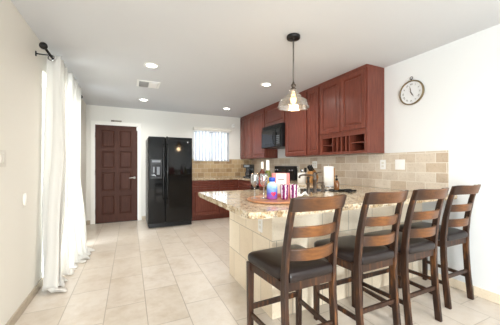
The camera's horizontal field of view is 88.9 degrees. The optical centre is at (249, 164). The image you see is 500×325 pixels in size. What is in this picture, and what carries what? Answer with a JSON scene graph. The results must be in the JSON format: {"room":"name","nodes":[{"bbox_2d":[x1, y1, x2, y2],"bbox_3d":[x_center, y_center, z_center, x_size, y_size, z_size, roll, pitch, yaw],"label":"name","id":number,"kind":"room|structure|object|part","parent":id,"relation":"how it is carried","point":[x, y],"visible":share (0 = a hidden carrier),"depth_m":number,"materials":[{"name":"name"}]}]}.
{"room":"kitchen","nodes":[
{"label":"kitchen","id":0,"kind":"room"},
{"bbox_2d":[0,0,85,324],"bbox_3d":[-1.430,-0.007,1.018,0.120,2.425,9.300,0,0,-25],"label":"wall","id":1,"kind":"structure","parent":0,"point":[21,71],"depth_m":2.06,"materials":[{"name":"beige paint"}]},
{"bbox_2d":[0,150,5,166],"bbox_3d":[-1.705,-0.045,1.756,0.010,0.116,0.116,0,0,-25],"label":"light switch","id":2,"kind":"object","parent":1,"relation":"attached to","point":[2,152],"visible":1,"depth_m":1.76,"materials":[{"name":"white plastic"}]},
{"bbox_2d":[23,193,27,205],"bbox_3d":[-1.877,0.290,2.134,0.020,0.108,0.072,0,0,-25],"label":"outlet cover","id":3,"kind":"object","parent":1,"relation":"attached to","point":[25,197],"visible":1,"depth_m":2.12,"materials":[{"name":"beige paint"}]},
{"bbox_2d":[42,75,45,277],"bbox_3d":[-2.452,0.125,3.179,0.050,2.160,1.400,0,0,-25],"label":"window","id":4,"kind":"structure","parent":1,"relation":"in","point":[43,77],"depth_m":2.77,"materials":[{"name":"white plastic"}]},
{"bbox_2d":[5,221,86,324],"bbox_3d":[-1.370,1.167,1.046,0.012,0.075,9.060,0,0,-25],"label":"baseboard","id":5,"kind":"structure","parent":1,"relation":"attached to","point":[26,302],"depth_m":2.12,"materials":[{"name":"brown tile"}]},
{"bbox_2d":[35,42,82,98],"bbox_3d":[-2.275,-1.058,3.110,0.132,0.077,1.934,0,0,-25],"label":"curtain rod","id":6,"kind":"object","parent":1,"relation":"attached to","point":[42,45],"visible":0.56,"depth_m":2.35,"materials":[{"name":"black metal"}]},
{"bbox_3d":[-2.245,-1.065,3.127,0.022,0.022,1.850,0,0,-25],"label":"rod","id":7,"kind":"part","parent":6,"relation":"part of","materials":[{"name":"black metal"}]},
{"bbox_2d":[42,55,75,292],"bbox_3d":[-1.989,0.041,2.681,0.250,2.301,0.737,0,0,-25],"label":"curtain","id":8,"kind":"object","parent":6,"relation":"hanging from","point":[55,188],"visible":1,"depth_m":2.58,"materials":[{"name":"beige fabric"}]},
{"bbox_2d":[67,72,94,267],"bbox_3d":[-2.256,0.041,3.366,0.343,2.301,0.989,0,0,-25],"label":"curtain","id":9,"kind":"object","parent":6,"relation":"hanging from","point":[79,250],"visible":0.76,"depth_m":3.27,"materials":[{"name":"white fabric"}]},
{"bbox_2d":[86,105,239,223],"bbox_3d":[-1.660,-0.007,5.982,3.690,2.425,0.120,0,0,-25],"label":"wall","id":10,"kind":"structure","parent":0,"point":[155,123],"depth_m":5.67,"materials":[{"name":"white paint"}]},
{"bbox_2d":[91,120,140,223],"bbox_3d":[-2.802,0.150,5.374,0.945,2.110,0.099,0,0,-25],"label":"door frame","id":11,"kind":"structure","parent":10,"relation":"in","point":[115,150],"depth_m":5.37,"materials":[{"name":"white paint"}]},
{"bbox_2d":[87,216,145,224],"bbox_3d":[-2.400,1.163,5.561,1.968,0.085,0.012,0,0,-25],"label":"baseboard","id":12,"kind":"structure","parent":10,"relation":"attached to","point":[143,217],"depth_m":5.58,"materials":[{"name":"brown tile"}]},
{"bbox_2d":[194,131,226,160],"bbox_3d":[-0.959,-0.460,6.301,0.890,0.730,0.100,0,0,-25],"label":"window","id":13,"kind":"structure","parent":10,"relation":"in","point":[194,131],"depth_m":6.30,"materials":[{"name":"white plastic"}]},
{"bbox_2d":[193,127,231,160],"bbox_3d":[-0.906,-0.497,6.224,0.960,0.805,0.085,0,0,-25],"label":"vertical blind","id":14,"kind":"object","parent":13,"relation":"attached to","point":[195,129],"visible":1,"depth_m":6.21,"materials":[{"name":"white plastic"}]},
{"bbox_2d":[192,159,250,176],"bbox_3d":[-0.749,0.071,6.339,1.713,0.436,0.010,0,0,-25],"label":"backsplash","id":15,"kind":"structure","parent":10,"relation":"attached to","point":[233,167],"depth_m":6.33,"materials":[{"name":"tile"}]},
{"bbox_2d":[11,0,499,117],"bbox_3d":[0.294,-1.270,1.829,3.930,0.100,9.300,0,0,-25],"label":"ceiling","id":16,"kind":"structure","parent":0,"point":[211,56],"depth_m":2.50,"materials":[{"name":"paint"}]},
{"bbox_2d":[137,79,160,88],"bbox_3d":[-1.532,-1.212,3.843,0.320,0.017,0.320,0,0,-25],"label":"ceiling vent","id":17,"kind":"object","parent":16,"relation":"in","point":[142,83],"visible":1,"depth_m":3.81,"materials":[{"name":"white plastic"}]},
{"bbox_2d":[144,62,158,68],"bbox_3d":[-1.205,-1.216,3.124,0.180,0.008,0.180,0,0,-25],"label":"recessed light","id":18,"kind":"object","parent":16,"relation":"in","point":[149,65],"visible":1,"depth_m":3.12,"materials":[{"name":"white plastic"}]},
{"bbox_2d":[260,83,271,86],"bbox_3d":[0.249,-1.216,3.864,0.180,0.008,0.180,0,0,-25],"label":"recessed light","id":19,"kind":"object","parent":16,"relation":"in","point":[261,84],"visible":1,"depth_m":3.85,"materials":[{"name":"white plastic"}]},
{"bbox_2d":[278,33,309,110],"bbox_3d":[0.411,-0.880,2.415,0.300,0.680,0.300,0,0,-25],"label":"pendant lamp","id":20,"kind":"object","parent":16,"relation":"hanging from","point":[292,37],"visible":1,"depth_m":2.40,"materials":[{"name":"clear glass"}]},
{"bbox_2d":[290,82,295,91],"bbox_3d":[0.411,-0.742,2.415,0.058,0.087,0.058,0,0,-25],"label":"socket","id":21,"kind":"object","parent":20,"relation":"attached to","point":[293,85],"depth_m":2.40,"materials":[{"name":"brown metal"}]},
{"bbox_3d":[0.411,-0.639,2.415,0.058,0.118,0.058,0,0,-25],"label":"bulb","id":22,"kind":"part","parent":20,"relation":"part of","materials":[{"name":"white glass"}]},
{"bbox_3d":[0.411,-0.985,2.415,0.015,0.410,0.014,0,0,-25],"label":"stem","id":23,"kind":"part","parent":20,"relation":"part of","materials":[{"name":"black metal"}]},
{"bbox_3d":[0.411,-0.627,2.415,0.300,0.175,0.300,0,0,-25],"label":"lamp shade","id":24,"kind":"part","parent":20,"relation":"part of","materials":[{"name":"clear glass"}]},
{"bbox_2d":[15,217,499,324],"bbox_3d":[0.294,1.255,1.829,3.930,0.100,9.300,0,0,-25],"label":"floor","id":25,"kind":"structure","parent":0,"point":[136,273],"depth_m":2.41,"materials":[{"name":"tile"}]},
{"bbox_2d":[146,136,191,227],"bbox_3d":[-1.696,0.326,5.298,0.830,1.756,0.907,0,0,-25],"label":"refrigerator","id":26,"kind":"object","parent":25,"relation":"on","point":[168,159],"visible":1,"depth_m":4.94,"materials":[{"name":"black metal"}]},
{"bbox_3d":[-1.782,0.282,4.870,0.304,1.645,0.070,0,0,-25],"label":"freezer door","id":27,"kind":"part","parent":26,"relation":"part of","materials":[{"name":"black metal"}]},
{"bbox_3d":[-1.646,0.130,4.863,0.026,1.064,0.078,0,0,-25],"label":"handle","id":28,"kind":"part","parent":26,"relation":"part of","materials":[{"name":"black metal"}]},
{"bbox_3d":[-1.583,0.130,4.893,0.026,1.064,0.078,0,0,-25],"label":"handle","id":29,"kind":"part","parent":26,"relation":"part of","materials":[{"name":"black metal"}]},
{"bbox_3d":[-1.407,0.282,5.046,0.514,1.645,0.070,0,0,-25],"label":"fridge door","id":30,"kind":"part","parent":26,"relation":"part of","materials":[{"name":"black metal"}]},
{"bbox_2d":[192,180,218,220],"bbox_3d":[-1.104,0.767,5.827,0.628,0.873,0.632,0,0,-25],"label":"base cabinet","id":31,"kind":"object","parent":25,"relation":"on","point":[202,209],"visible":0.66,"depth_m":5.54,"materials":[{"name":"brown wood"}]},
{"bbox_3d":[-0.975,0.418,5.552,0.604,0.150,0.023,0,0,-25],"label":"drawer","id":32,"kind":"part","parent":31,"relation":"part of","materials":[{"name":"brown wood"}]},
{"bbox_3d":[-0.975,0.799,5.552,0.604,0.575,0.023,0,0,-25],"label":"door","id":33,"kind":"part","parent":31,"relation":"part of","materials":[{"name":"brown wood"}]},
{"bbox_2d":[192,176,258,180],"bbox_3d":[-0.464,0.310,5.746,1.724,0.040,1.324,0,0,-25],"label":"countertop","id":34,"kind":"structure","parent":31,"relation":"on","point":[228,177],"depth_m":5.71,"materials":[{"name":"beige stone"}]},
{"bbox_2d":[243,165,253,177],"bbox_3d":[-0.030,0.140,5.761,0.180,0.300,0.224,0,0,24],"label":"coffee maker","id":35,"kind":"object","parent":34,"relation":"on","point":[249,173],"visible":0.98,"depth_m":5.69,"materials":[{"name":"black plastic"}]},
{"bbox_2d":[218,179,237,217],"bbox_3d":[-0.607,0.767,6.062,0.468,0.873,0.632,0,0,-25],"label":"base cabinet","id":36,"kind":"object","parent":25,"relation":"on","point":[224,185],"visible":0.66,"depth_m":5.77,"materials":[{"name":"brown wood"}]},
{"bbox_3d":[-0.477,0.418,5.786,0.444,0.150,0.023,0,0,-25],"label":"drawer","id":37,"kind":"part","parent":36,"relation":"part of","materials":[{"name":"brown wood"}]},
{"bbox_3d":[-0.477,0.799,5.786,0.444,0.575,0.023,0,0,-25],"label":"door","id":38,"kind":"part","parent":36,"relation":"part of","materials":[{"name":"brown wood"}]},
{"bbox_2d":[238,180,251,189],"bbox_3d":[0.161,0.767,5.689,0.642,0.873,0.690,0,0,-25],"label":"base cabinet","id":39,"kind":"object","parent":25,"relation":"on","point":[242,184],"visible":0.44,"depth_m":5.57,"materials":[{"name":"brown wood"}]},
{"bbox_2d":[249,166,296,189],"bbox_3d":[0.434,0.612,5.012,0.687,1.184,0.750,0,0,-25],"label":"range","id":40,"kind":"object","parent":25,"relation":"on","point":[292,170],"visible":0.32,"depth_m":5.01,"materials":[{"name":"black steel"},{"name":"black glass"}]},
{"bbox_2d":[246,194,346,324],"bbox_3d":[0.292,0.685,1.602,0.448,1.037,0.570,0,0,-26],"label":"bar stool","id":41,"kind":"object","parent":25,"relation":"on","point":[288,268],"visible":1,"depth_m":1.48,"materials":[{"name":"brown wood"}]},
{"bbox_3d":[0.001,0.929,1.731,0.042,0.549,0.042,0,0,-26],"label":"leg","id":42,"kind":"part","parent":41,"relation":"part of","materials":[{"name":"brown wood"}]},
{"bbox_3d":[0.210,0.689,1.377,0.036,1.030,0.118,0,0,-26],"label":"post","id":43,"kind":"part","parent":41,"relation":"part of","materials":[{"name":"brown wood"}]},
{"bbox_3d":[0.263,0.618,1.660,0.439,0.069,0.440,0,0,-26],"label":"seat","id":44,"kind":"part","parent":41,"relation":"part of","materials":[{"name":"brown leather"}]},
{"bbox_3d":[0.365,0.929,1.911,0.042,0.549,0.042,0,0,-26],"label":"leg","id":45,"kind":"part","parent":41,"relation":"part of","materials":[{"name":"brown wood"}]},
{"bbox_3d":[0.396,0.208,1.390,0.378,0.082,0.097,0,0,-26],"label":"crest rail","id":46,"kind":"part","parent":41,"relation":"part of","materials":[{"name":"brown wood"}]},
{"bbox_3d":[0.520,0.689,1.531,0.036,1.030,0.118,0,0,-26],"label":"post","id":47,"kind":"part","parent":41,"relation":"part of","materials":[{"name":"brown wood"}]},
{"bbox_2d":[229,203,421,319],"bbox_3d":[0.827,0.769,2.809,1.889,0.870,0.940,0,0,-25],"label":"island base","id":48,"kind":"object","parent":25,"relation":"on","point":[245,237],"depth_m":2.30,"materials":[{"name":"tile"}]},
{"bbox_2d":[258,219,261,232],"bbox_3d":[0.085,0.505,2.157,0.009,0.120,0.072,0,0,-25],"label":"wall outlet","id":49,"kind":"object","parent":48,"relation":"attached to","point":[259,220],"visible":0.82,"depth_m":2.15,"materials":[{"name":"white plastic"}]},
{"bbox_2d":[198,185,456,218],"bbox_3d":[0.728,0.311,2.612,2.237,0.043,1.333,0,0,-25],"label":"countertop","id":50,"kind":"structure","parent":48,"relation":"on","point":[235,201],"depth_m":2.10,"materials":[{"name":"beige stone"}]},
{"bbox_2d":[259,162,265,189],"bbox_3d":[0.142,0.127,2.951,0.076,0.326,0.076,0,0,-25],"label":"wine bottle","id":51,"kind":"object","parent":50,"relation":"on","point":[262,179],"visible":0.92,"depth_m":2.92,"materials":[{"name":"clear glass"}]},
{"bbox_2d":[265,160,270,189],"bbox_3d":[0.211,0.116,3.017,0.076,0.347,0.076,0,0,-25],"label":"wine bottle","id":52,"kind":"object","parent":50,"relation":"on","point":[267,171],"visible":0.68,"depth_m":2.99,"materials":[{"name":"green glass"}]},
{"bbox_2d":[247,195,289,203],"bbox_3d":[0.193,0.281,2.080,0.436,0.018,0.436,0,0,-25],"label":"round tray","id":53,"kind":"object","parent":50,"relation":"on","point":[278,200],"visible":0.62,"depth_m":1.98,"materials":[{"name":"brown wood"}]},
{"bbox_2d":[250,173,258,198],"bbox_3d":[0.039,0.173,2.113,0.072,0.205,0.072,0,0,-3],"label":"wine glass","id":54,"kind":"object","parent":53,"relation":"on","point":[257,173],"visible":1,"depth_m":2.11,"materials":[{"name":"clear glass"}]},
{"bbox_2d":[267,177,276,199],"bbox_3d":[0.179,0.188,2.073,0.088,0.176,0.089,0,0,-12],"label":"water bottle","id":55,"kind":"object","parent":53,"relation":"on","point":[271,186],"visible":0.99,"depth_m":2.04,"materials":[{"name":"plastic"}]},
{"bbox_2d":[272,173,289,196],"bbox_3d":[0.268,0.173,2.236,0.150,0.205,0.052,0,0,-5],"label":"gift box","id":56,"kind":"object","parent":53,"relation":"on","point":[280,178],"visible":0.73,"depth_m":2.21,"materials":[{"name":"cardboard"}]},
{"bbox_3d":[0.270,0.160,2.212,0.090,0.172,0.002,0,0,-5],"label":"label panel","id":57,"kind":"part","parent":56,"relation":"part of","materials":[{"name":"white paper"}]},
{"bbox_2d":[280,184,287,199],"bbox_3d":[0.278,0.217,2.059,0.066,0.118,0.066,0,0,-25],"label":"tumbler","id":58,"kind":"object","parent":53,"relation":"on","point":[283,187],"visible":1,"depth_m":2.03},
{"bbox_2d":[289,184,296,198],"bbox_3d":[0.350,0.217,2.060,0.066,0.118,0.066,0,0,-25],"label":"tumbler","id":59,"kind":"object","parent":53,"relation":"on","point":[292,187],"visible":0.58,"depth_m":2.03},
{"bbox_2d":[298,191,308,195],"bbox_3d":[0.475,0.264,2.384,0.088,0.047,0.128,0,0,-36],"label":"napkin","id":60,"kind":"object","parent":50,"relation":"on","point":[305,192],"visible":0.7,"depth_m":2.35,"materials":[{"name":"white paper"}]},
{"bbox_2d":[306,176,310,193],"bbox_3d":[0.594,0.202,2.600,0.052,0.175,0.052,0,0,-25],"label":"sprayer","id":61,"kind":"object","parent":50,"relation":"on","point":[308,183],"visible":0.93,"depth_m":2.59,"materials":[{"name":"brown metal"}]},
{"bbox_2d":[298,172,321,192],"bbox_3d":[0.630,0.180,2.695,0.245,0.219,0.059,0,0,37],"label":"faucet","id":62,"kind":"object","parent":50,"relation":"on","point":[314,173],"visible":0.99,"depth_m":2.65,"materials":[{"name":"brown metal"}]},
{"bbox_3d":[0.599,0.119,2.706,0.182,0.049,0.025,0,0,31],"label":"spout","id":63,"kind":"part","parent":62,"relation":"part of","materials":[{"name":"brown metal"}]},
{"bbox_2d":[300,188,328,192],"bbox_3d":[0.584,0.392,2.916,0.694,0.198,0.374,0,0,-25],"label":"sink","id":64,"kind":"object","parent":50,"relation":"in","point":[311,189],"visible":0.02,"depth_m":3.17,"materials":[{"name":"metal"}]},
{"bbox_2d":[317,182,325,191],"bbox_3d":[0.763,0.234,2.729,0.092,0.112,0.056,0,0,-13],"label":"soap dispenser","id":65,"kind":"object","parent":50,"relation":"on","point":[322,185],"visible":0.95,"depth_m":2.72,"materials":[{"name":"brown metal"}]},
{"bbox_2d":[324,164,333,186],"bbox_3d":[1.037,0.140,3.362,0.150,0.300,0.150,0,0,-25],"label":"paper towel roll","id":66,"kind":"object","parent":50,"relation":"on","point":[328,170],"visible":0.88,"depth_m":3.31,"materials":[{"name":"paper"}]},
{"bbox_2d":[329,189,356,191],"bbox_3d":[1.025,0.281,2.825,0.280,0.018,0.100,0,0,-11],"label":"tray","id":67,"kind":"object","parent":50,"relation":"on","point":[332,190],"visible":1,"depth_m":2.79,"materials":[{"name":"plastic"}]},
{"bbox_2d":[334,175,338,189],"bbox_3d":[0.952,0.197,2.802,0.058,0.165,0.056,0,0,-25],"label":"soap bottle","id":68,"kind":"object","parent":67,"relation":"on","point":[336,182],"visible":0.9,"depth_m":2.78,"materials":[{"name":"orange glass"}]},
{"bbox_2d":[313,190,408,324],"bbox_3d":[0.807,0.685,1.855,0.448,1.037,0.570,0,0,-25],"label":"bar stool","id":69,"kind":"object","parent":25,"relation":"on","point":[359,253],"visible":0.92,"depth_m":1.72,"materials":[{"name":"brown wood"}]},
{"bbox_3d":[0.519,0.929,1.990,0.042,0.549,0.042,0,0,-25],"label":"leg","id":70,"kind":"part","parent":69,"relation":"part of","materials":[{"name":"brown wood"}]},
{"bbox_3d":[0.886,0.929,2.163,0.042,0.549,0.042,0,0,-25],"label":"leg","id":71,"kind":"part","parent":69,"relation":"part of","materials":[{"name":"brown wood"}]},
{"bbox_3d":[0.779,0.618,1.914,0.439,0.069,0.440,0,0,-25],"label":"seat","id":72,"kind":"part","parent":69,"relation":"part of","materials":[{"name":"brown leather"}]},
{"bbox_3d":[0.721,0.689,1.633,0.036,1.030,0.118,0,0,-25],"label":"post","id":73,"kind":"part","parent":69,"relation":"part of","materials":[{"name":"brown wood"}]},
{"bbox_3d":[0.907,0.208,1.642,0.378,0.082,0.097,0,0,-25],"label":"crest rail","id":74,"kind":"part","parent":69,"relation":"part of","materials":[{"name":"brown wood"}]},
{"bbox_3d":[1.033,0.689,1.780,0.036,1.030,0.118,0,0,-25],"label":"post","id":75,"kind":"part","parent":69,"relation":"part of","materials":[{"name":"brown wood"}]},
{"bbox_2d":[362,187,448,324],"bbox_3d":[1.230,0.685,2.047,0.448,1.037,0.570,0,0,-25],"label":"bar stool","id":76,"kind":"object","parent":25,"relation":"on","point":[412,244],"visible":0.79,"depth_m":1.88,"materials":[{"name":"brown wood"}]},
{"bbox_3d":[1.203,0.618,2.106,0.439,0.069,0.440,0,0,-25],"label":"seat","id":77,"kind":"part","parent":76,"relation":"part of","materials":[{"name":"brown leather"}]},
{"bbox_3d":[1.144,0.689,1.824,0.036,1.030,0.118,0,0,-25],"label":"post","id":78,"kind":"part","parent":76,"relation":"part of","materials":[{"name":"brown wood"}]},
{"bbox_3d":[1.331,0.208,1.833,0.378,0.082,0.097,0,0,-25],"label":"crest rail","id":79,"kind":"part","parent":76,"relation":"part of","materials":[{"name":"brown wood"}]},
{"bbox_3d":[1.457,0.689,1.971,0.036,1.030,0.118,0,0,-25],"label":"post","id":80,"kind":"part","parent":76,"relation":"part of","materials":[{"name":"brown wood"}]},
{"bbox_2d":[397,184,480,309],"bbox_3d":[1.757,0.685,2.369,0.448,1.037,0.570,0,0,-25],"label":"bar stool","id":81,"kind":"object","parent":25,"relation":"on","point":[448,236],"visible":0.87,"depth_m":2.20,"materials":[{"name":"brown wood"}]},
{"bbox_3d":[1.469,0.929,2.504,0.042,0.549,0.042,0,0,-25],"label":"leg","id":82,"kind":"part","parent":81,"relation":"part of","materials":[{"name":"brown wood"}]},
{"bbox_3d":[1.836,0.929,2.676,0.042,0.549,0.042,0,0,-25],"label":"leg","id":83,"kind":"part","parent":81,"relation":"part of","materials":[{"name":"brown wood"}]},
{"bbox_3d":[1.729,0.618,2.427,0.439,0.069,0.440,0,0,-25],"label":"seat","id":84,"kind":"part","parent":81,"relation":"part of","materials":[{"name":"brown leather"}]},
{"bbox_3d":[1.671,0.689,2.146,0.036,1.030,0.118,0,0,-25],"label":"post","id":85,"kind":"part","parent":81,"relation":"part of","materials":[{"name":"brown wood"}]},
{"bbox_3d":[1.857,0.208,2.155,0.378,0.082,0.097,0,0,-25],"label":"crest rail","id":86,"kind":"part","parent":81,"relation":"part of","materials":[{"name":"brown wood"}]},
{"bbox_3d":[1.983,0.689,2.293,0.036,1.030,0.118,0,0,-25],"label":"post","id":87,"kind":"part","parent":81,"relation":"part of","materials":[{"name":"brown wood"}]},
{"bbox_3d":[0.889,0.768,4.143,0.642,0.873,1.170,0,0,-25],"label":"base cabinet","id":88,"kind":"object","parent":25,"relation":"on","visible":0},
{"bbox_2d":[290,180,343,186],"bbox_3d":[0.898,0.310,4.114,0.649,0.040,1.230,0,0,-25],"label":"countertop","id":89,"kind":"structure","parent":88,"relation":"on","point":[296,181],"depth_m":3.79,"materials":[{"name":"beige stone"}]},
{"bbox_2d":[298,173,305,182],"bbox_3d":[0.842,0.207,4.154,0.132,0.165,0.132,0,0,-25],"label":"utensil crock","id":90,"kind":"object","parent":89,"relation":"on","point":[302,179],"visible":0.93,"depth_m":4.10,"materials":[{"name":"white ceramic"}]},
{"bbox_2d":[306,165,318,183],"bbox_3d":[0.988,0.141,4.046,0.167,0.296,0.110,0,0,-25],"label":"knife block","id":91,"kind":"object","parent":89,"relation":"on","point":[310,167],"visible":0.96,"depth_m":4.00,"materials":[{"name":"brown wood"}]},
{"bbox_2d":[269,24,499,294],"bbox_3d":[2.018,-0.007,2.640,0.120,2.425,9.300,0,0,-25],"label":"wall","id":92,"kind":"structure","parent":0,"point":[458,111],"depth_m":2.46,"materials":[{"name":"white paint"}]},
{"bbox_2d":[240,113,252,158],"bbox_3d":[0.042,-0.684,6.316,0.324,1.070,0.713,0,0,-25],"label":"upper cabinet","id":93,"kind":"object","parent":92,"relation":"attached to","point":[245,121],"visible":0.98,"depth_m":6.21,"materials":[{"name":"brown wood"}]},
{"bbox_3d":[-0.169,-0.671,6.410,0.023,1.015,0.332,0,0,-25],"label":"door","id":94,"kind":"part","parent":93,"relation":"part of","materials":[{"name":"brown wood"}]},
{"bbox_3d":[-0.020,-0.671,6.095,0.023,1.015,0.332,0,0,-25],"label":"door","id":95,"kind":"part","parent":93,"relation":"part of","materials":[{"name":"brown wood"}]},
{"bbox_2d":[252,107,277,158],"bbox_3d":[0.324,-0.684,5.717,0.324,1.070,0.608,0,0,-25],"label":"upper cabinet","id":96,"kind":"object","parent":92,"relation":"attached to","point":[258,117],"visible":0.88,"depth_m":5.59,"materials":[{"name":"brown wood"}]},
{"bbox_3d":[0.188,-0.671,5.653,0.023,1.015,0.576,0,0,-25],"label":"door","id":97,"kind":"part","parent":96,"relation":"part of","materials":[{"name":"brown wood"}]},
{"bbox_2d":[265,100,284,126],"bbox_3d":[0.618,-1.000,5.093,0.324,0.439,0.768,0,0,-25],"label":"upper cabinet","id":98,"kind":"object","parent":92,"relation":"attached to","point":[273,116],"visible":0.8,"depth_m":5.00,"materials":[{"name":"brown wood"}]},
{"bbox_2d":[262,123,284,148],"bbox_3d":[0.564,-0.557,5.073,0.480,0.435,0.750,0,0,-25],"label":"microwave","id":99,"kind":"object","parent":98,"relation":"attached to","point":[273,137],"visible":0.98,"depth_m":4.88,"materials":[{"name":"black plastic"}]},
{"bbox_3d":[0.371,-0.522,5.076,0.025,0.355,0.570,0,0,-25],"label":"door","id":100,"kind":"part","parent":99,"relation":"part of","materials":[{"name":"black glass"}]},
{"bbox_3d":[0.530,-0.522,4.739,0.025,0.355,0.165,0,0,-25],"label":"control panel","id":101,"kind":"part","parent":99,"relation":"part of","materials":[{"name":"black plastic"}]},
{"bbox_2d":[285,89,311,156],"bbox_3d":[0.920,-0.684,4.450,0.324,1.070,0.648,0,0,-25],"label":"upper cabinet","id":102,"kind":"object","parent":92,"relation":"attached to","point":[296,114],"visible":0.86,"depth_m":4.35,"materials":[{"name":"brown wood"}]},
{"bbox_3d":[0.789,-1.204,4.388,0.012,0.030,0.648,0,0,-25],"label":"trim","id":103,"kind":"part","parent":102,"relation":"part of","materials":[{"name":"brown wood"}]},
{"bbox_2d":[312,161,316,167],"bbox_3d":[1.112,-0.005,4.391,0.009,0.120,0.118,0,0,-25],"label":"wall outlet","id":104,"kind":"object","parent":92,"relation":"attached to","point":[314,163],"visible":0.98,"depth_m":4.39,"materials":[{"name":"white plastic"}]},
{"bbox_2d":[308,84,332,155],"bbox_3d":[1.120,-0.684,4.025,0.324,1.070,0.288,0,0,-25],"label":"upper cabinet","id":105,"kind":"object","parent":92,"relation":"attached to","point":[313,92],"visible":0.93,"depth_m":3.94,"materials":[{"name":"brown wood"}]},
{"bbox_3d":[0.984,-0.671,3.961,0.023,1.015,0.256,0,0,-25],"label":"door","id":106,"kind":"part","parent":105,"relation":"part of","materials":[{"name":"brown wood"}]},
{"bbox_2d":[251,150,448,193],"bbox_3d":[1.008,0.071,4.633,0.010,0.436,4.595,0,0,-25],"label":"backsplash","id":107,"kind":"structure","parent":92,"relation":"attached to","point":[425,169],"depth_m":3.23,"materials":[{"name":"tile"}]},
{"bbox_2d":[320,64,383,154],"bbox_3d":[1.361,-0.684,3.512,0.324,1.070,0.842,0,0,-25],"label":"upper cabinet","id":108,"kind":"object","parent":92,"relation":"attached to","point":[351,102],"visible":1,"depth_m":3.28,"materials":[{"name":"brown wood"}]},
{"bbox_3d":[1.137,-0.814,3.635,0.023,0.720,0.403,0,0,-25],"label":"door","id":109,"kind":"part","parent":108,"relation":"part of","materials":[{"name":"brown wood"}]},
{"bbox_3d":[1.230,-1.204,3.450,0.012,0.030,0.842,0,0,-25],"label":"trim","id":110,"kind":"part","parent":108,"relation":"part of","materials":[{"name":"brown wood"}]},
{"bbox_3d":[1.313,-0.814,3.260,0.023,0.720,0.403,0,0,-25],"label":"door","id":111,"kind":"part","parent":108,"relation":"part of","materials":[{"name":"brown wood"}]},
{"bbox_2d":[380,160,385,168],"bbox_3d":[1.669,-0.005,3.206,0.009,0.120,0.075,0,0,-25],"label":"wall outlet","id":112,"kind":"object","parent":92,"relation":"attached to","point":[382,162],"visible":1,"depth_m":3.20,"materials":[{"name":"white plastic"}]},
{"bbox_2d":[395,159,404,169],"bbox_3d":[1.764,-0.005,3.003,0.010,0.120,0.118,0,0,-25],"label":"light switch","id":113,"kind":"object","parent":92,"relation":"attached to","point":[399,164],"visible":1,"depth_m":2.99,"materials":[{"name":"white plastic"}]},
{"bbox_2d":[399,76,424,104],"bbox_3d":[1.822,-0.839,2.880,0.031,0.323,0.279,0,0,-25],"label":"wall clock","id":114,"kind":"object","parent":92,"relation":"attached to","point":[411,92],"visible":1,"depth_m":2.87,"materials":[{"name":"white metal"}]},
{"bbox_2d":[428,270,499,304],"bbox_3d":[2.886,1.163,0.640,0.012,0.085,4.700,0,0,-25],"label":"baseboard","id":115,"kind":"structure","parent":92,"relation":"attached to","point":[479,292],"depth_m":2.33,"materials":[{"name":"white painted wood"}]}
]}

